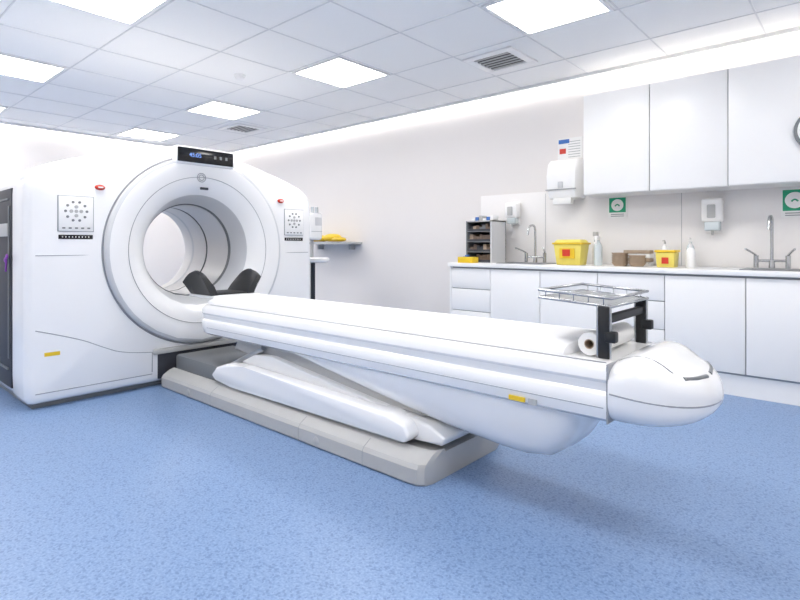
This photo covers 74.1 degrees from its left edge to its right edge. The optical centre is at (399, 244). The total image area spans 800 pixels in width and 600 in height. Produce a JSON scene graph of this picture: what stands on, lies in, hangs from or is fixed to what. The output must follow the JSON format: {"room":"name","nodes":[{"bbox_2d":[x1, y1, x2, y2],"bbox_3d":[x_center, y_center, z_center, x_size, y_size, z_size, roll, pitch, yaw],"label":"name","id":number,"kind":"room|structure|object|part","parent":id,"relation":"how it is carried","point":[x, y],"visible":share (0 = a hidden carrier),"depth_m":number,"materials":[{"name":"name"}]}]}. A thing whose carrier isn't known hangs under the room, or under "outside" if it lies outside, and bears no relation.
{"room":"radiology room","nodes":[
{"label":"radiology room","id":0,"kind":"room"},
{"bbox_2d":[0,124,184,285],"bbox_3d":[-5.484,-0.270,6.855,0.100,2.700,7.000,0,0,41],"label":"wall","id":1,"kind":"structure","parent":0,"point":[22,149],"depth_m":7.72,"materials":[{"name":"paint"}]},
{"bbox_2d":[0,121,171,146],"bbox_3d":[-5.420,-1.605,6.731,0.040,0.030,6.900,0,0,41],"label":"trim","id":2,"kind":"structure","parent":1,"relation":"attached to","point":[1,122],"depth_m":7.63,"materials":[{"name":"white laminate"}]},
{"bbox_2d":[218,123,267,133],"bbox_3d":[-2.175,-1.611,7.352,0.480,0.015,0.480,0,0,41],"label":"ceiling air vent","id":3,"kind":"object","parent":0,"point":[236,127],"depth_m":7.32,"materials":[{"name":"white metal"}]},
{"bbox_2d":[0,384,799,599],"bbox_3d":[-1.627,1.130,3.443,10.200,0.100,7.000,0,0,41],"label":"floor","id":4,"kind":"structure","parent":0,"point":[155,492],"depth_m":2.16,"materials":[{"name":"blue plastic"}]},
{"bbox_2d":[0,145,309,408],"bbox_3d":[-2.028,0.152,4.631,1.224,1.856,2.368,0,0,41],"label":"gantry","id":5,"kind":"object","parent":4,"relation":"on","point":[83,315],"visible":0.88,"depth_m":3.82,"materials":[{"name":"white plastic"}]},
{"bbox_3d":[-2.931,-0.105,3.855,0.600,0.090,0.008,0,0,41],"label":"label panel","id":6,"kind":"part","parent":5,"relation":"part of","materials":[{"name":"grey plastic"}]},
{"bbox_2d":[4,254,7,271],"bbox_3d":[-2.689,0.121,3.616,0.092,0.123,0.016,0,0,41],"label":"ribbon","id":7,"kind":"object","parent":5,"relation":"attached to","point":[6,255],"visible":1,"depth_m":3.61,"materials":[{"name":"purple fabric"}]},
{"bbox_3d":[-2.684,0.255,3.636,0.020,1.050,0.008,0,0,41],"label":"handle","id":8,"kind":"part","parent":5,"relation":"part of","materials":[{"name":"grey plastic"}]},
{"bbox_3d":[-2.214,-0.212,3.621,0.006,0.245,0.222,0,0,41],"label":"control pad frame","id":9,"kind":"part","parent":5,"relation":"part of","materials":[{"name":"white plastic"}]},
{"bbox_3d":[-1.782,0.040,4.460,0.030,0.772,0.771,0,0,41],"label":"bore trim","id":10,"kind":"part","parent":5,"relation":"part of","materials":[{"name":"grey plastic"}]},
{"bbox_2d":[166,145,233,168],"bbox_3d":[-1.656,-0.706,4.349,0.275,0.141,0.500,0,0,41],"label":"display panel","id":11,"kind":"object","parent":5,"relation":"attached to","point":[179,155],"depth_m":4.21,"materials":[{"name":"black plastic"}]},
{"bbox_3d":[-1.001,-0.212,4.991,0.006,0.245,0.222,0,0,41],"label":"control pad frame","id":12,"kind":"part","parent":5,"relation":"part of","materials":[{"name":"white plastic"}]},
{"bbox_2d":[310,207,321,298],"bbox_3d":[-1.084,0.305,6.594,0.386,1.550,0.440,0,0,41],"label":"stand","id":13,"kind":"object","parent":4,"relation":"on","point":[315,218],"visible":0.31,"depth_m":6.55,"materials":[{"name":"grey plastic"}]},
{"bbox_2d":[310,257,328,299],"bbox_3d":[-0.982,0.612,5.983,0.380,0.936,0.380,0,0,41],"label":"pedestal table","id":14,"kind":"object","parent":4,"relation":"on","point":[313,260],"visible":0.41,"depth_m":5.96,"materials":[{"name":"black metal"}]},
{"bbox_3d":[-0.982,0.615,5.983,0.050,0.850,0.050,0,0,41],"label":"stem","id":15,"kind":"part","parent":14,"relation":"part of","materials":[{"name":"black metal"}]},
{"bbox_2d":[162,292,723,485],"bbox_3d":[-0.221,0.724,3.077,3.631,0.712,0.698,0,0,41],"label":"table","id":16,"kind":"object","parent":4,"relation":"on","point":[415,397],"visible":1,"depth_m":2.50,"materials":[{"name":"white plastic"}]},
{"bbox_2d":[183,268,260,295],"bbox_3d":[-1.352,0.276,4.040,0.300,0.180,0.485,0,0,41],"label":"support","id":17,"kind":"object","parent":16,"relation":"on","point":[196,282],"visible":1,"depth_m":3.97,"materials":[{"name":"black plastic"}]},
{"bbox_3d":[-0.404,0.730,3.241,1.690,0.200,0.340,0,0,41],"label":"lift arm","id":18,"kind":"part","parent":16,"relation":"part of","materials":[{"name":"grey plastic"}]},
{"bbox_3d":[-0.309,0.815,3.157,1.736,0.230,0.420,0,0,41],"label":"lift arm","id":19,"kind":"part","parent":16,"relation":"part of","materials":[{"name":"white plastic"}]},
{"bbox_3d":[-0.216,0.396,3.075,2.680,0.056,0.490,0,0,41],"label":"mattress","id":20,"kind":"part","parent":16,"relation":"part of","materials":[{"name":"white plastic"}]},
{"bbox_2d":[538,283,653,359],"bbox_3d":[0.805,0.294,2.171,0.311,0.244,0.456,0,0,41],"label":"tray","id":21,"kind":"object","parent":16,"relation":"on","point":[604,302],"visible":1,"depth_m":2.08,"materials":[{"name":"metal"}]},
{"bbox_3d":[0.800,0.217,2.176,0.275,0.020,0.410,0,0,41],"label":"shelf plate","id":22,"kind":"part","parent":21,"relation":"part of","materials":[{"name":"plastic"}]},
{"bbox_3d":[0.730,0.321,1.957,0.012,0.191,0.011,0,0,41],"label":"leg","id":23,"kind":"part","parent":21,"relation":"part of","materials":[{"name":"metal"}]},
{"bbox_3d":[0.764,0.321,1.928,0.012,0.191,0.011,0,0,41],"label":"leg","id":24,"kind":"part","parent":21,"relation":"part of","materials":[{"name":"metal"}]},
{"bbox_3d":[1.009,0.321,2.272,0.012,0.191,0.011,0,0,41],"label":"leg","id":25,"kind":"part","parent":21,"relation":"part of","materials":[{"name":"metal"}]},
{"bbox_3d":[1.042,0.321,2.242,0.012,0.191,0.011,0,0,41],"label":"leg","id":26,"kind":"part","parent":21,"relation":"part of","materials":[{"name":"metal"}]},
{"bbox_2d":[578,322,633,355],"bbox_3d":[0.840,0.373,2.141,0.086,0.086,0.384,0,0,41],"label":"paper roll","id":27,"kind":"object","parent":16,"relation":"on","point":[586,342],"visible":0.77,"depth_m":2.07,"materials":[{"name":"white paper"}]},
{"bbox_2d":[450,266,799,405],"bbox_3d":[2.498,0.649,4.062,4.800,0.862,0.575,0,0,41],"label":"base cabinet","id":28,"kind":"object","parent":4,"relation":"on","point":[747,328],"visible":0.6,"depth_m":3.93,"materials":[{"name":"white laminate"}]},
{"bbox_3d":[0.709,0.649,5.645,0.020,0.862,0.575,0,0,41],"label":"panel","id":29,"kind":"part","parent":28,"relation":"part of","materials":[{"name":"white laminate"}]},
{"bbox_2d":[448,262,799,277],"bbox_3d":[2.488,0.199,4.057,4.810,0.038,0.605,0,0,41],"label":"countertop","id":30,"kind":"structure","parent":28,"relation":"on","point":[730,271],"depth_m":4.24,"materials":[{"name":"white laminate"}]},
{"bbox_2d":[458,255,477,262],"bbox_3d":[0.688,0.140,5.366,0.180,0.080,0.110,0,0,41],"label":"pack","id":31,"kind":"object","parent":30,"relation":"on","point":[467,259],"visible":1,"depth_m":5.32,"materials":[{"name":"plastic"}]},
{"bbox_2d":[466,215,505,262],"bbox_3d":[0.898,-0.062,5.535,0.310,0.485,0.280,0,0,41],"label":"organizer","id":32,"kind":"object","parent":30,"relation":"on","point":[485,236],"visible":0.97,"depth_m":5.46,"materials":[{"name":"grey plastic"}]},
{"bbox_2d":[496,262,555,264],"bbox_3d":[1.217,0.251,5.119,0.460,0.158,0.340,0,0,41],"label":"sink","id":33,"kind":"object","parent":30,"relation":"in","point":[534,263],"visible":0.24,"depth_m":5.15,"materials":[{"name":"silver metal"}]},
{"bbox_2d":[515,224,545,262],"bbox_3d":[1.305,-0.013,5.248,0.315,0.385,0.192,0,0,41],"label":"tap","id":34,"kind":"object","parent":30,"relation":"on","point":[534,257],"visible":0.95,"depth_m":5.29,"materials":[{"name":"metal"}]},
{"bbox_3d":[1.302,-0.037,5.244,0.022,0.335,0.181,0,0,41],"label":"spout","id":35,"kind":"part","parent":34,"relation":"part of","materials":[{"name":"metal"}]},
{"bbox_2d":[552,239,590,264],"bbox_3d":[1.561,0.065,4.828,0.280,0.230,0.210,0,0,41],"label":"bin","id":36,"kind":"object","parent":30,"relation":"on","point":[567,251],"visible":1,"depth_m":4.75,"materials":[{"name":"yellow plastic"}]},
{"bbox_3d":[1.561,-0.036,4.828,0.253,0.028,0.182,0,0,41],"label":"lid","id":37,"kind":"part","parent":36,"relation":"part of","materials":[{"name":"yellow plastic"}]},
{"bbox_2d":[592,232,597,264],"bbox_3d":[1.783,0.030,4.822,0.072,0.300,0.086,0,0,41],"label":"spray bottle","id":38,"kind":"object","parent":30,"relation":"on","point":[594,233],"visible":0.41,"depth_m":4.81,"materials":[{"name":"white plastic"}]},
{"bbox_2d":[594,236,601,265],"bbox_3d":[1.742,0.050,4.671,0.072,0.260,0.086,0,0,41],"label":"spray bottle","id":39,"kind":"object","parent":30,"relation":"on","point":[597,246],"visible":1,"depth_m":4.65,"materials":[{"name":"plastic"}]},
{"bbox_2d":[611,253,645,266],"bbox_3d":[1.942,0.123,4.504,0.280,0.114,0.140,0,0,41],"label":"bowls","id":40,"kind":"object","parent":30,"relation":"on","point":[619,259],"visible":1,"depth_m":4.48,"materials":[{"name":"brown cardboard"}]},
{"bbox_2d":[611,257,627,259],"bbox_3d":[1.889,0.123,4.550,0.140,0.034,0.140,0,0,41],"label":"bowl","id":41,"kind":"object","parent":40,"relation":"on","point":[614,258],"depth_m":4.50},
{"bbox_2d":[612,255,627,257],"bbox_3d":[1.889,0.103,4.550,0.140,0.034,0.140,0,0,41],"label":"bowl","id":42,"kind":"object","parent":40,"relation":"on","point":[613,256],"depth_m":4.50,"materials":[{"name":"brown cardboard"}]},
{"bbox_2d":[612,260,627,261],"bbox_3d":[1.889,0.143,4.550,0.140,0.034,0.140,0,0,41],"label":"bowl","id":43,"kind":"object","parent":40,"relation":"on","point":[612,260],"depth_m":4.50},
{"bbox_2d":[612,262,627,265],"bbox_3d":[1.889,0.163,4.550,0.140,0.034,0.140,0,0,41],"label":"bowl","id":44,"kind":"object","parent":40,"relation":"on","point":[614,263],"depth_m":4.50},
{"bbox_2d":[612,253,628,254],"bbox_3d":[1.889,0.083,4.550,0.140,0.034,0.140,0,0,41],"label":"bowl","id":45,"kind":"object","parent":40,"relation":"on","point":[612,253],"depth_m":4.50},
{"bbox_2d":[628,255,645,257],"bbox_3d":[1.994,0.103,4.458,0.140,0.034,0.140,0,0,41],"label":"bowl","id":46,"kind":"object","parent":40,"relation":"on","point":[630,256],"depth_m":4.41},
{"bbox_2d":[628,257,645,259],"bbox_3d":[1.994,0.123,4.458,0.140,0.034,0.140,0,0,41],"label":"bowl","id":47,"kind":"object","parent":40,"relation":"on","point":[630,258],"depth_m":4.41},
{"bbox_2d":[628,260,645,262],"bbox_3d":[1.994,0.143,4.458,0.140,0.034,0.140,0,0,41],"label":"bowl","id":48,"kind":"object","parent":40,"relation":"on","point":[630,261],"depth_m":4.41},
{"bbox_2d":[628,262,645,266],"bbox_3d":[1.994,0.163,4.458,0.140,0.034,0.140,0,0,41],"label":"bowl","id":49,"kind":"object","parent":40,"relation":"on","point":[635,264],"depth_m":4.41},
{"bbox_2d":[623,250,653,265],"bbox_3d":[2.086,0.113,4.637,0.220,0.135,0.110,0,0,41],"label":"trays","id":50,"kind":"object","parent":30,"relation":"on","point":[649,254],"visible":0.57,"depth_m":4.57,"materials":[{"name":"paper"}]},
{"bbox_2d":[623,250,653,253],"bbox_3d":[2.086,0.060,4.637,0.220,0.030,0.110,0,0,41],"label":"tray","id":51,"kind":"object","parent":50,"relation":"on","point":[625,251],"depth_m":4.58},
{"bbox_2d":[627,262,653,265],"bbox_3d":[2.086,0.165,4.637,0.220,0.030,0.110,0,0,41],"label":"tray","id":52,"kind":"object","parent":50,"relation":"on","point":[647,263],"depth_m":4.55,"materials":[{"name":"paper"}]},
{"bbox_2d":[628,254,653,257],"bbox_3d":[2.086,0.095,4.637,0.220,0.030,0.110,0,0,41],"label":"tray","id":53,"kind":"object","parent":50,"relation":"on","point":[647,255],"depth_m":4.56,"materials":[{"name":"paper"}]},
{"bbox_2d":[628,258,653,261],"bbox_3d":[2.086,0.130,4.637,0.220,0.030,0.110,0,0,41],"label":"tray","id":54,"kind":"object","parent":50,"relation":"on","point":[647,259],"depth_m":4.54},
{"bbox_2d":[661,240,668,249],"bbox_3d":[2.247,0.069,4.501,0.060,0.222,0.080,0,0,41],"label":"pump bottle","id":55,"kind":"object","parent":30,"relation":"on","point":[664,247],"visible":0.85,"depth_m":4.49,"materials":[{"name":"white plastic"}]},
{"bbox_2d":[654,250,679,267],"bbox_3d":[2.170,0.110,4.303,0.160,0.140,0.150,0,0,41],"label":"tub","id":56,"kind":"object","parent":30,"relation":"on","point":[664,258],"visible":0.99,"depth_m":4.25,"materials":[{"name":"plastic"}]},
{"bbox_3d":[2.170,0.050,4.303,0.160,0.020,0.150,0,0,41],"label":"lid","id":57,"kind":"part","parent":56,"relation":"part of","materials":[{"name":"yellow plastic"}]},
{"bbox_2d":[686,242,695,267],"bbox_3d":[2.303,0.079,4.207,0.078,0.203,0.070,0,0,-11],"label":"pump bottle","id":58,"kind":"object","parent":30,"relation":"on","point":[690,252],"visible":1,"depth_m":4.18,"materials":[{"name":"white plastic"}]},
{"bbox_2d":[686,237,694,249],"bbox_3d":[2.383,0.059,4.354,0.060,0.242,0.080,0,0,41],"label":"pump","id":59,"kind":"object","parent":58,"relation":"attached to","point":[690,240],"visible":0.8,"depth_m":4.35,"materials":[{"name":"plastic"}]},
{"bbox_2d":[739,267,799,271],"bbox_3d":[2.723,0.251,3.787,0.460,0.158,0.340,0,0,41],"label":"sink","id":60,"kind":"object","parent":30,"relation":"in","point":[748,268],"visible":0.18,"depth_m":3.86,"materials":[{"name":"silver metal"}]},
{"bbox_2d":[744,215,795,267],"bbox_3d":[2.766,-0.023,3.956,0.315,0.405,0.192,0,0,41],"label":"tap","id":61,"kind":"object","parent":30,"relation":"on","point":[770,223],"visible":0.98,"depth_m":4.00,"materials":[{"name":"metal"}]},
{"bbox_3d":[2.762,-0.048,3.952,0.022,0.355,0.181,0,0,41],"label":"spout","id":62,"kind":"part","parent":61,"relation":"part of","materials":[{"name":"metal"}]},
{"bbox_2d":[0,0,799,151],"bbox_3d":[-1.627,-1.670,3.443,10.200,0.100,7.000,0,0,41],"label":"ceiling","id":63,"kind":"structure","parent":0,"point":[332,27],"depth_m":4.41,"materials":[{"name":"tile"}]},
{"bbox_2d":[0,73,42,82],"bbox_3d":[-3.730,-1.613,5.016,0.025,0.013,0.600,0,0,41],"label":"frame","id":64,"kind":"object","parent":63,"relation":"attached to","point":[0,73],"visible":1,"depth_m":5.09,"materials":[{"name":"white metal"}]},
{"bbox_2d":[0,55,61,81],"bbox_3d":[-3.496,-1.612,4.809,0.600,0.004,0.600,0,0,41],"label":"ceiling light","id":65,"kind":"object","parent":63,"relation":"in","point":[8,65],"visible":1,"depth_m":4.86,"materials":[{"name":"white plastic"}]},
{"bbox_2d":[0,53,63,68],"bbox_3d":[-3.262,-1.613,4.602,0.025,0.013,0.600,0,0,41],"label":"frame","id":66,"kind":"object","parent":63,"relation":"attached to","point":[2,54],"visible":1,"depth_m":4.64,"materials":[{"name":"white metal"}]},
{"bbox_2d":[43,67,66,82],"bbox_3d":[-3.289,-1.613,5.043,0.650,0.013,0.025,0,0,41],"label":"frame","id":67,"kind":"object","parent":63,"relation":"attached to","point":[65,68],"visible":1,"depth_m":5.02,"materials":[{"name":"white metal"}]},
{"bbox_2d":[47,0,129,24],"bbox_3d":[-2.169,-1.613,3.634,0.025,0.013,0.600,0,0,41],"label":"frame","id":68,"kind":"object","parent":63,"relation":"attached to","point":[53,1],"visible":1,"depth_m":3.65,"materials":[{"name":"white metal"}]},
{"bbox_2d":[54,0,163,22],"bbox_3d":[-1.935,-1.612,3.427,0.600,0.004,0.600,0,0,41],"label":"ceiling light","id":69,"kind":"object","parent":63,"relation":"in","point":[128,11],"visible":1,"depth_m":3.58,"materials":[{"name":"white plastic"}]},
{"bbox_2d":[116,127,136,134],"bbox_3d":[-3.883,-1.613,7.518,0.650,0.013,0.025,0,0,41],"label":"frame","id":70,"kind":"object","parent":63,"relation":"attached to","point":[134,127],"visible":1,"depth_m":7.50,"materials":[{"name":"white metal"}]},
{"bbox_2d":[120,129,177,140],"bbox_3d":[-3.676,-1.612,7.752,0.600,0.004,0.600,0,0,41],"label":"ceiling light","id":71,"kind":"object","parent":63,"relation":"in","point":[139,133],"visible":1,"depth_m":7.72,"materials":[{"name":"white plastic"}]},
{"bbox_2d":[129,0,170,25],"bbox_3d":[-1.728,-1.613,3.661,0.650,0.013,0.025,0,0,41],"label":"frame","id":72,"kind":"object","parent":63,"relation":"attached to","point":[164,2],"visible":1,"depth_m":3.66,"materials":[{"name":"white metal"}]},
{"bbox_2d":[137,128,178,135],"bbox_3d":[-3.442,-1.613,7.545,0.025,0.013,0.600,0,0,41],"label":"frame","id":73,"kind":"object","parent":63,"relation":"attached to","point":[137,128],"visible":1,"depth_m":7.53,"materials":[{"name":"white metal"}]},
{"bbox_2d":[185,100,214,110],"bbox_3d":[-2.322,-1.613,6.136,0.650,0.013,0.025,0,0,41],"label":"frame","id":74,"kind":"object","parent":63,"relation":"attached to","point":[211,101],"visible":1,"depth_m":6.11,"materials":[{"name":"white metal"}]},
{"bbox_2d":[189,111,232,119],"bbox_3d":[-2.349,-1.613,6.578,0.025,0.013,0.600,0,0,41],"label":"frame","id":75,"kind":"object","parent":63,"relation":"attached to","point":[189,111],"visible":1,"depth_m":6.57,"materials":[{"name":"white metal"}]},
{"bbox_2d":[189,102,257,118],"bbox_3d":[-2.115,-1.612,6.370,0.600,0.004,0.600,0,0,41],"label":"ceiling light","id":76,"kind":"object","parent":63,"relation":"in","point":[214,108],"visible":1,"depth_m":6.34,"materials":[{"name":"white plastic"}]},
{"bbox_2d":[215,100,260,111],"bbox_3d":[-1.881,-1.613,6.163,0.025,0.013,0.600,0,0,41],"label":"frame","id":77,"kind":"object","parent":63,"relation":"attached to","point":[215,100],"visible":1,"depth_m":6.14,"materials":[{"name":"white metal"}]},
{"bbox_2d":[234,73,245,80],"bbox_3d":[-1.527,-1.597,5.050,0.110,0.046,0.110,0,0,41],"label":"smoke detector","id":78,"kind":"object","parent":63,"relation":"attached to","point":[238,76],"visible":1,"depth_m":5.02,"materials":[{"name":"white plastic"}]},
{"bbox_2d":[233,111,262,119],"bbox_3d":[-1.908,-1.613,6.604,0.650,0.013,0.025,0,0,41],"label":"frame","id":79,"kind":"object","parent":63,"relation":"attached to","point":[261,111],"visible":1,"depth_m":6.57,"materials":[{"name":"white metal"}]},
{"bbox_2d":[292,56,340,73],"bbox_3d":[-0.760,-1.613,4.755,0.650,0.013,0.025,0,0,41],"label":"frame","id":80,"kind":"object","parent":63,"relation":"attached to","point":[336,57],"visible":1,"depth_m":4.73,"materials":[{"name":"white metal"}]},
{"bbox_2d":[296,73,342,87],"bbox_3d":[-0.787,-1.613,5.196,0.025,0.013,0.600,0,0,41],"label":"frame","id":81,"kind":"object","parent":63,"relation":"attached to","point":[296,73],"visible":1,"depth_m":5.18,"materials":[{"name":"white metal"}]},
{"bbox_2d":[297,59,383,86],"bbox_3d":[-0.553,-1.612,4.989,0.600,0.004,0.600,0,0,41],"label":"ceiling light","id":82,"kind":"object","parent":63,"relation":"in","point":[338,72],"visible":1,"depth_m":4.97,"materials":[{"name":"white plastic"}]},
{"bbox_2d":[339,57,387,74],"bbox_3d":[-0.319,-1.613,4.782,0.025,0.013,0.600,0,0,41],"label":"frame","id":83,"kind":"object","parent":63,"relation":"attached to","point":[341,58],"visible":1,"depth_m":4.77,"materials":[{"name":"white metal"}]},
{"bbox_2d":[343,73,389,88],"bbox_3d":[-0.346,-1.613,5.223,0.650,0.013,0.025,0,0,41],"label":"frame","id":84,"kind":"object","parent":63,"relation":"attached to","point":[388,73],"visible":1,"depth_m":5.21,"materials":[{"name":"white metal"}]},
{"bbox_2d":[0,0,799,150],"bbox_3d":[-1.623,-1.618,3.372,10.100,0.005,6.900,0,0,41],"label":"grid","id":85,"kind":"object","parent":63,"relation":"attached to","point":[13,1],"depth_m":4.60,"materials":[{"name":"white metal"}]},
{"bbox_2d":[481,0,505,7],"bbox_3d":[0.801,-1.613,3.373,0.650,0.013,0.025,0,0,41],"label":"frame","id":86,"kind":"object","parent":63,"relation":"attached to","point":[495,1],"visible":1,"depth_m":3.53,"materials":[{"name":"white metal"}]},
{"bbox_2d":[484,7,528,34],"bbox_3d":[0.774,-1.613,3.814,0.025,0.013,0.600,0,0,41],"label":"frame","id":87,"kind":"object","parent":63,"relation":"attached to","point":[486,8],"visible":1,"depth_m":3.79,"materials":[{"name":"white metal"}]},
{"bbox_2d":[235,32,799,152],"bbox_3d":[0.694,-1.608,6.022,10.140,0.016,0.056,0,0,41],"label":"light strip","id":88,"kind":"object","parent":63,"relation":"attached to","point":[797,32],"visible":0.22,"depth_m":5.19,"materials":[{"name":"white plastic"}]},
{"bbox_2d":[488,0,607,32],"bbox_3d":[1.008,-1.612,3.607,0.600,0.004,0.600,0,0,41],"label":"ceiling light","id":89,"kind":"object","parent":63,"relation":"in","point":[531,16],"visible":1,"depth_m":3.65,"materials":[{"name":"white plastic"}]},
{"bbox_2d":[527,9,613,34],"bbox_3d":[1.216,-1.613,3.841,0.650,0.013,0.025,0,0,41],"label":"frame","id":90,"kind":"object","parent":63,"relation":"attached to","point":[604,12],"visible":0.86,"depth_m":3.83,"materials":[{"name":"white metal"}]},
{"bbox_2d":[598,0,612,10],"bbox_3d":[1.242,-1.613,3.400,0.025,0.013,0.600,0,0,41],"label":"frame","id":91,"kind":"object","parent":63,"relation":"attached to","point":[604,3],"visible":1,"depth_m":3.55,"materials":[{"name":"white metal"}]},
{"bbox_2d":[462,46,537,73],"bbox_3d":[0.878,-1.611,4.644,0.480,0.015,0.480,0,0,41],"label":"ceiling air vent","id":92,"kind":"object","parent":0,"point":[507,58],"depth_m":4.61,"materials":[{"name":"white metal"}]},
{"bbox_2d":[233,33,799,313],"bbox_3d":[0.725,-0.270,6.101,10.200,2.700,0.100,0,0,41],"label":"wall","id":93,"kind":"structure","parent":0,"point":[407,189],"depth_m":6.40,"materials":[{"name":"paint"}]},
{"bbox_2d":[314,242,361,248],"bbox_3d":[-0.989,0.010,7.296,0.950,0.100,0.378,0,0,41],"label":"wall shelf","id":94,"kind":"object","parent":93,"relation":"attached to","point":[320,244],"visible":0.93,"depth_m":7.10,"materials":[{"name":"grey plastic"}]},
{"bbox_2d":[314,234,345,241],"bbox_3d":[-0.985,-0.099,7.297,0.749,0.111,0.224,0,0,41],"label":"bag","id":95,"kind":"object","parent":94,"relation":"on","point":[329,237],"visible":0.7,"depth_m":7.16,"materials":[{"name":"plastic"}]},
{"bbox_2d":[228,26,799,152],"bbox_3d":[0.661,-1.605,5.984,10.140,0.030,0.040,0,0,41],"label":"trim","id":96,"kind":"structure","parent":93,"relation":"attached to","point":[795,29],"depth_m":5.10,"materials":[{"name":"white laminate"}]},
{"bbox_2d":[545,158,584,204],"bbox_3d":[1.590,-0.605,5.102,0.330,0.430,0.230,0,0,41],"label":"paper towel dispenser","id":97,"kind":"object","parent":93,"relation":"attached to","point":[565,178],"visible":0.98,"depth_m":5.01,"materials":[{"name":"white plastic"}]},
{"bbox_2d":[558,136,582,159],"bbox_3d":[1.665,-0.948,5.195,0.250,0.205,0.009,0,0,41],"label":"poster","id":98,"kind":"object","parent":93,"relation":"attached to","point":[568,148],"visible":0.98,"depth_m":5.19,"materials":[{"name":"paper"}]},
{"bbox_2d":[545,193,681,264],"bbox_3d":[2.427,-0.172,4.517,2.553,0.695,0.002,0,0,41],"label":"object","id":99,"kind":"structure","parent":93,"relation":"attached to","point":[681,193],"depth_m":4.53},
{"bbox_2d":[481,186,799,268],"bbox_3d":[2.696,-0.181,4.285,4.800,0.718,0.007,0,0,41],"label":"backsplash","id":100,"kind":"structure","parent":93,"relation":"attached to","point":[650,220],"depth_m":4.64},
{"bbox_2d":[505,202,519,226],"bbox_3d":[1.174,-0.320,5.538,0.140,0.260,0.131,0,0,41],"label":"soap dispenser","id":101,"kind":"object","parent":100,"relation":"attached to","point":[512,210],"visible":1,"depth_m":5.50,"materials":[{"name":"white plastic"}]},
{"bbox_3d":[1.138,-0.352,5.497,0.056,0.091,0.023,0,0,41],"label":"lever","id":102,"kind":"part","parent":101,"relation":"part of","materials":[{"name":"grey plastic"}]},
{"bbox_2d":[507,218,517,223],"bbox_3d":[1.177,-0.258,5.541,0.106,0.073,0.070,0,0,41],"label":"bottle","id":103,"kind":"object","parent":101,"relation":"on","point":[509,220],"depth_m":5.51,"materials":[{"name":"plastic"}]},
{"bbox_2d":[608,196,626,217],"bbox_3d":[2.002,-0.347,4.883,0.170,0.195,0.015,0,0,41],"label":"sign","id":104,"kind":"object","parent":100,"relation":"attached to","point":[617,206],"visible":1,"depth_m":4.88,"materials":[{"name":"paper"}]},
{"bbox_3d":[2.003,-0.367,4.884,0.150,0.135,0.002,0,0,41],"label":"green panel","id":105,"kind":"part","parent":104,"relation":"part of","materials":[{"name":"green plastic"}]},
{"bbox_2d":[701,197,723,234],"bbox_3d":[2.549,-0.235,4.322,0.150,0.310,0.131,0,0,41],"label":"dispenser","id":106,"kind":"object","parent":100,"relation":"attached to","point":[712,209],"visible":1,"depth_m":4.29,"materials":[{"name":"white plastic"}]},
{"bbox_3d":[2.513,-0.274,4.281,0.060,0.108,0.023,0,0,41],"label":"lever","id":107,"kind":"part","parent":106,"relation":"part of","materials":[{"name":"grey plastic"}]},
{"bbox_2d":[704,221,720,230],"bbox_3d":[2.551,-0.161,4.325,0.114,0.087,0.070,0,0,41],"label":"bottle","id":108,"kind":"object","parent":106,"relation":"on","point":[708,225],"depth_m":4.30,"materials":[{"name":"plastic"}]},
{"bbox_2d":[781,188,799,217],"bbox_3d":[2.988,-0.320,4.011,0.170,0.220,0.015,0,0,41],"label":"sign","id":109,"kind":"object","parent":100,"relation":"attached to","point":[790,198],"visible":1,"depth_m":4.03,"materials":[{"name":"paper"}]},
{"bbox_3d":[2.989,-0.340,4.012,0.150,0.160,0.002,0,0,41],"label":"green panel","id":110,"kind":"part","parent":109,"relation":"part of","materials":[{"name":"green plastic"}]},
{"bbox_2d":[584,55,799,197],"bbox_3d":[2.806,-0.892,3.956,2.800,0.895,0.345,0,0,41],"label":"upper cabinet","id":111,"kind":"object","parent":93,"relation":"attached to","point":[731,128],"visible":1,"depth_m":4.16,"materials":[{"name":"white laminate"}]},
{"bbox_3d":[1.859,-0.892,4.576,0.554,0.885,0.018,0,0,41],"label":"door","id":112,"kind":"part","parent":111,"relation":"part of","materials":[{"name":"white laminate"}]},
{"bbox_3d":[2.278,-0.892,4.205,0.554,0.885,0.018,0,0,41],"label":"door","id":113,"kind":"part","parent":111,"relation":"part of","materials":[{"name":"white laminate"}]},
{"bbox_3d":[2.698,-0.892,3.834,0.554,0.885,0.018,0,0,41],"label":"door","id":114,"kind":"part","parent":111,"relation":"part of","materials":[{"name":"white laminate"}]},
{"bbox_2d":[793,117,799,144],"bbox_3d":[2.880,-0.800,3.633,0.299,0.299,0.039,0,0,41],"label":"wall clock","id":115,"kind":"object","parent":111,"relation":"attached to","point":[796,131],"visible":1,"depth_m":3.71,"materials":[{"name":"grey plastic"}]}
]}

